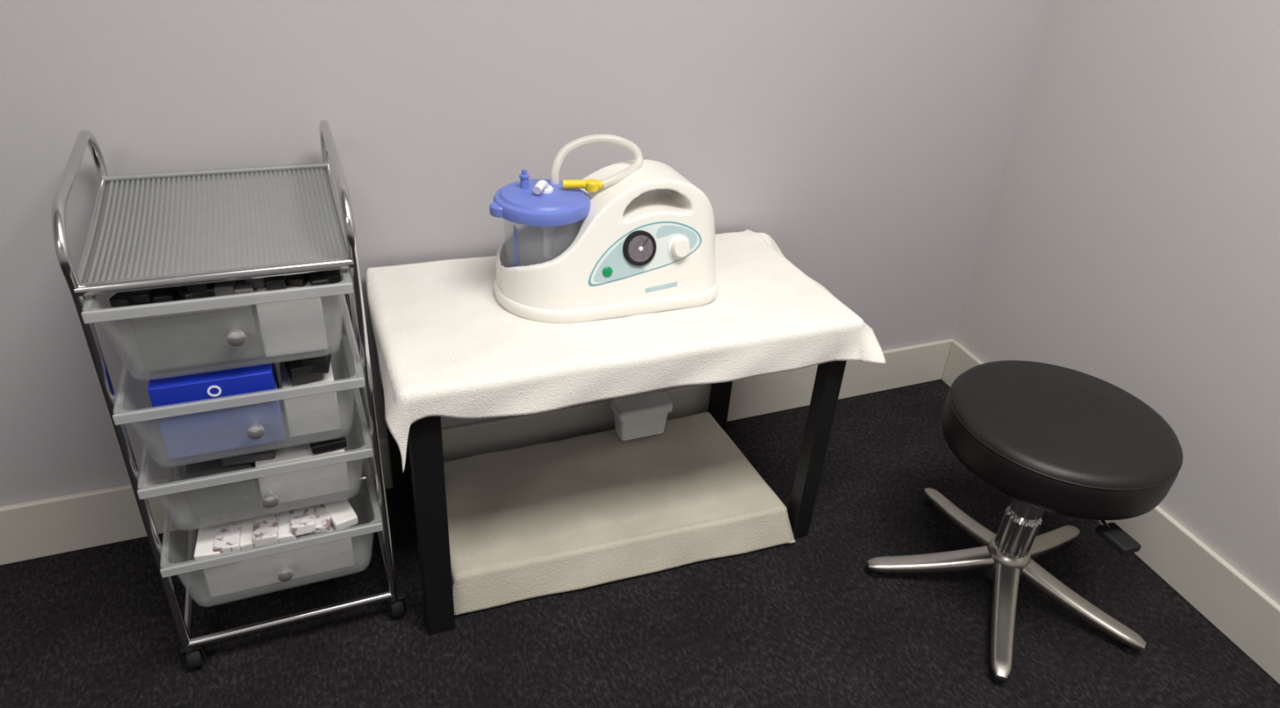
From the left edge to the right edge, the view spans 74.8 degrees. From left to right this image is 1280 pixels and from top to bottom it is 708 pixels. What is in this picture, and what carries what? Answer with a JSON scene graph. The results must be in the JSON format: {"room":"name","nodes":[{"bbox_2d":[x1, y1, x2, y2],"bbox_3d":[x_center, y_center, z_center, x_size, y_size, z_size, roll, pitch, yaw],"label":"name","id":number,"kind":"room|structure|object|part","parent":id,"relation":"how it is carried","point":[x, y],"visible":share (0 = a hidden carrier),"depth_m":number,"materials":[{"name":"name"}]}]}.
{"room":"medical treatment room","nodes":[
{"label":"medical treatment room","id":0,"kind":"room"},
{"bbox_2d":[0,0,1052,506],"bbox_3d":[-0.926,-0.776,1.085,4.302,2.600,0.100,-9,33,-21],"label":"wall","id":1,"kind":"structure","parent":0,"point":[869,140],"depth_m":1.57,"materials":[{"name":"grey paint"}]},
{"bbox_2d":[0,337,954,564],"bbox_3d":[-0.994,0.311,1.668,4.080,0.132,0.014,-9,33,-21],"label":"baseboard","id":2,"kind":"structure","parent":1,"relation":"attached to","point":[55,525],"depth_m":1.91,"materials":[{"name":"paint"}]},
{"bbox_2d":[0,378,1279,707],"bbox_3d":[-0.179,1.258,0.412,4.600,0.100,3.735,-9,33,-21],"label":"floor","id":3,"kind":"structure","parent":0,"point":[805,622],"depth_m":1.58,"materials":[{"name":"grey carpet"}]},
{"bbox_2d":[51,120,406,669],"bbox_3d":[-0.635,0.081,1.400,0.370,0.846,0.431,-9,33,-21],"label":"cart","id":4,"kind":"object","parent":3,"relation":"on","point":[195,260],"visible":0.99,"depth_m":1.26,"materials":[{"name":"silver metal"}]},
{"bbox_3d":[-0.802,0.072,1.344,0.014,0.793,0.381,-9,33,-21],"label":"frame","id":5,"kind":"part","parent":4,"relation":"part of","materials":[{"name":"silver metal"}]},
{"bbox_3d":[-0.827,0.401,1.540,0.013,0.013,0.348,-9,33,-21],"label":"rail","id":6,"kind":"part","parent":4,"relation":"part of","materials":[{"name":"silver metal"}]},
{"bbox_3d":[-0.762,0.492,1.421,0.032,0.006,0.030,-9,33,-21],"label":"caster plate","id":7,"kind":"part","parent":4,"relation":"part of","materials":[{"name":"black rubber"}]},
{"bbox_3d":[-0.886,0.332,1.674,0.032,0.006,0.030,-9,33,-21],"label":"caster plate","id":8,"kind":"part","parent":4,"relation":"part of","materials":[{"name":"plastic"}]},
{"bbox_2d":[147,328,275,408],"bbox_3d":[-0.628,0.023,1.236,0.158,0.045,0.139,-9,33,-21],"label":"box","id":9,"kind":"object","parent":4,"relation":"on","point":[183,385],"visible":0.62,"depth_m":1.18,"materials":[{"name":"blue plastic"}]},
{"bbox_2d":[74,162,354,297],"bbox_3d":[-0.627,-0.201,1.253,0.348,0.039,0.364,-9,33,-21],"label":"tray","id":10,"kind":"object","parent":4,"relation":"on","point":[193,229],"depth_m":1.24,"materials":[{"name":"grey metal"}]},
{"bbox_3d":[-0.545,-0.025,1.130,0.025,0.025,0.026,-9,33,-21],"label":"knob","id":11,"kind":"part","parent":4,"relation":"part of","materials":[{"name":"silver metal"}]},
{"bbox_3d":[-0.553,0.108,1.204,0.025,0.025,0.026,-9,33,-21],"label":"knob","id":12,"kind":"part","parent":4,"relation":"part of","materials":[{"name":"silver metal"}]},
{"bbox_3d":[-0.564,0.221,1.276,0.025,0.025,0.026,-9,33,-21],"label":"knob","id":13,"kind":"part","parent":4,"relation":"part of","materials":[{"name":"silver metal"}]},
{"bbox_3d":[-0.570,0.350,1.343,0.025,0.025,0.026,-9,33,-21],"label":"knob","id":14,"kind":"part","parent":4,"relation":"part of","materials":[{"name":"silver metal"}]},
{"bbox_3d":[-0.491,0.023,1.465,0.014,0.793,0.381,-9,33,-21],"label":"frame","id":15,"kind":"part","parent":4,"relation":"part of","materials":[{"name":"silver metal"}]},
{"bbox_3d":[-0.575,0.283,1.796,0.032,0.006,0.030,-9,33,-21],"label":"caster plate","id":16,"kind":"part","parent":4,"relation":"part of","materials":[{"name":"plastic"}]},
{"bbox_3d":[-0.516,0.352,1.662,0.013,0.013,0.348,-9,33,-21],"label":"rail","id":17,"kind":"part","parent":4,"relation":"part of","materials":[{"name":"silver metal"}]},
{"bbox_3d":[-0.451,0.443,1.543,0.032,0.006,0.030,-9,33,-21],"label":"caster plate","id":18,"kind":"part","parent":4,"relation":"part of","materials":[{"name":"black rubber"}]},
{"bbox_2d":[380,360,846,635],"bbox_3d":[-0.075,0.122,1.706,0.818,0.535,0.428,-9,33,-21],"label":"side table","id":19,"kind":"object","parent":3,"relation":"on","point":[422,478],"visible":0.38,"depth_m":1.53,"materials":[{"name":"black paint"}]},
{"bbox_3d":[-0.504,0.103,1.733,0.049,0.485,0.038,-9,33,-21],"label":"leg","id":20,"kind":"part","parent":19,"relation":"part of","materials":[{"name":"black paint"}]},
{"bbox_3d":[-0.355,0.295,1.430,0.049,0.485,0.038,-9,33,-21],"label":"leg","id":21,"kind":"part","parent":19,"relation":"part of","materials":[{"name":"black paint"}]},
{"bbox_2d":[365,229,885,473],"bbox_3d":[-0.038,-0.054,1.594,0.907,0.140,0.492,-8,33,-19],"label":"tablecloth","id":22,"kind":"object","parent":19,"relation":"on","point":[446,346],"visible":0.66,"depth_m":1.44,"materials":[{"name":"white fabric"}]},
{"bbox_2d":[488,133,718,323],"bbox_3d":[-0.065,-0.243,1.506,0.420,0.279,0.239,-9,33,-21],"label":"machine","id":23,"kind":"object","parent":22,"relation":"on","point":[628,237],"visible":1,"depth_m":1.46,"materials":[{"name":"white plastic"}]},
{"bbox_2d":[513,224,517,266],"bbox_3d":[-0.213,-0.183,1.433,0.001,0.075,0.018,-9,33,-21],"label":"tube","id":24,"kind":"object","parent":23,"relation":"on","point":[515,259],"depth_m":1.43,"materials":[{"name":"plastic"}]},
{"bbox_3d":[-0.169,-0.265,1.443,0.166,0.032,0.166,-9,33,-21],"label":"lid","id":25,"kind":"part","parent":23,"relation":"part of","materials":[{"name":"blue plastic"}]},
{"bbox_2d":[541,226,556,257],"bbox_3d":[-0.161,-0.214,1.480,0.028,0.088,0.028,-9,33,-21],"label":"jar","id":26,"kind":"object","parent":23,"relation":"on","point":[548,231],"depth_m":1.48,"materials":[{"name":"plastic"}]},
{"bbox_3d":[0.010,-0.180,1.470,0.212,0.092,0.022,-10,34,-23],"label":"panel","id":27,"kind":"part","parent":23,"relation":"part of","materials":[{"name":"white plastic"}]},
{"bbox_3d":[0.071,-0.188,1.485,0.034,0.036,0.024,-9,33,-21],"label":"vacuum knob","id":28,"kind":"part","parent":23,"relation":"part of","materials":[{"name":"white plastic"}]},
{"bbox_3d":[0.208,-0.010,2.012,0.038,0.485,0.038,-9,33,-21],"label":"leg","id":29,"kind":"part","parent":19,"relation":"part of","materials":[{"name":"black paint"}]},
{"bbox_3d":[0.357,0.183,1.709,0.038,0.485,0.038,-9,33,-21],"label":"leg","id":30,"kind":"part","parent":19,"relation":"part of","materials":[{"name":"black paint"}]},
{"bbox_2d":[444,411,795,614],"bbox_3d":[-0.076,0.324,1.802,0.737,0.082,0.402,-9,33,-21],"label":"sheet","id":31,"kind":"object","parent":3,"relation":"on","point":[596,508],"visible":0.84,"depth_m":1.74,"materials":[{"name":"beige fabric"}]},
{"bbox_2d":[610,391,672,440],"bbox_3d":[0.002,0.144,1.936,0.132,0.082,0.065,-9,33,-21],"label":"box","id":32,"kind":"object","parent":31,"relation":"on","point":[639,415],"visible":1,"depth_m":1.91,"materials":[{"name":"white plastic"}]},
{"bbox_2d":[866,360,1182,684],"bbox_3d":[0.758,0.282,1.641,0.523,0.436,0.517,-9,33,-21],"label":"stool","id":33,"kind":"object","parent":3,"relation":"on","point":[1050,437],"visible":1,"depth_m":1.51,"materials":[{"name":"black leather"}]},
{"bbox_3d":[0.599,0.417,1.709,0.256,0.077,0.049,4,31,0],"label":"leg","id":34,"kind":"part","parent":33,"relation":"part of","materials":[{"name":"metal"}]},
{"bbox_3d":[0.706,0.354,1.828,0.049,0.077,0.256,-5,32,-15],"label":"leg","id":35,"kind":"part","parent":33,"relation":"part of","materials":[{"name":"metal"}]},
{"bbox_3d":[0.694,0.496,1.590,0.049,0.077,0.256,14,32,16],"label":"leg","id":36,"kind":"part","parent":33,"relation":"part of","materials":[{"name":"metal"}]},
{"bbox_3d":[0.866,0.394,1.782,0.256,0.077,0.049,-16,36,-30],"label":"leg","id":37,"kind":"part","parent":33,"relation":"part of","materials":[{"name":"metal"}]},
{"bbox_3d":[0.767,0.145,1.542,0.397,0.098,0.397,-9,33,-21],"label":"seat","id":38,"kind":"part","parent":33,"relation":"part of","materials":[{"name":"black leather"}]},
{"bbox_3d":[0.859,0.481,1.635,0.256,0.077,0.049,25,36,30],"label":"leg","id":39,"kind":"part","parent":33,"relation":"part of","materials":[{"name":"metal"}]},
{"bbox_3d":[0.786,0.253,1.494,0.012,0.035,0.157,-4,32,-13],"label":"lever rod","id":40,"kind":"part","parent":33,"relation":"part of","materials":[{"name":"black metal"}]},
{"bbox_2d":[952,0,1279,604],"bbox_3d":[1.539,-0.156,0.359,0.100,2.600,3.559,-6,32,-17],"label":"wall","id":41,"kind":"structure","parent":0,"point":[1131,241],"depth_m":1.70,"materials":[{"name":"grey paint"}]},
{"bbox_2d":[942,340,1279,684],"bbox_3d":[1.409,0.913,0.965,0.014,0.132,3.536,-6,32,-17],"label":"baseboard","id":42,"kind":"structure","parent":41,"relation":"attached to","point":[1240,610],"depth_m":1.68,"materials":[{"name":"paint"}]}
]}

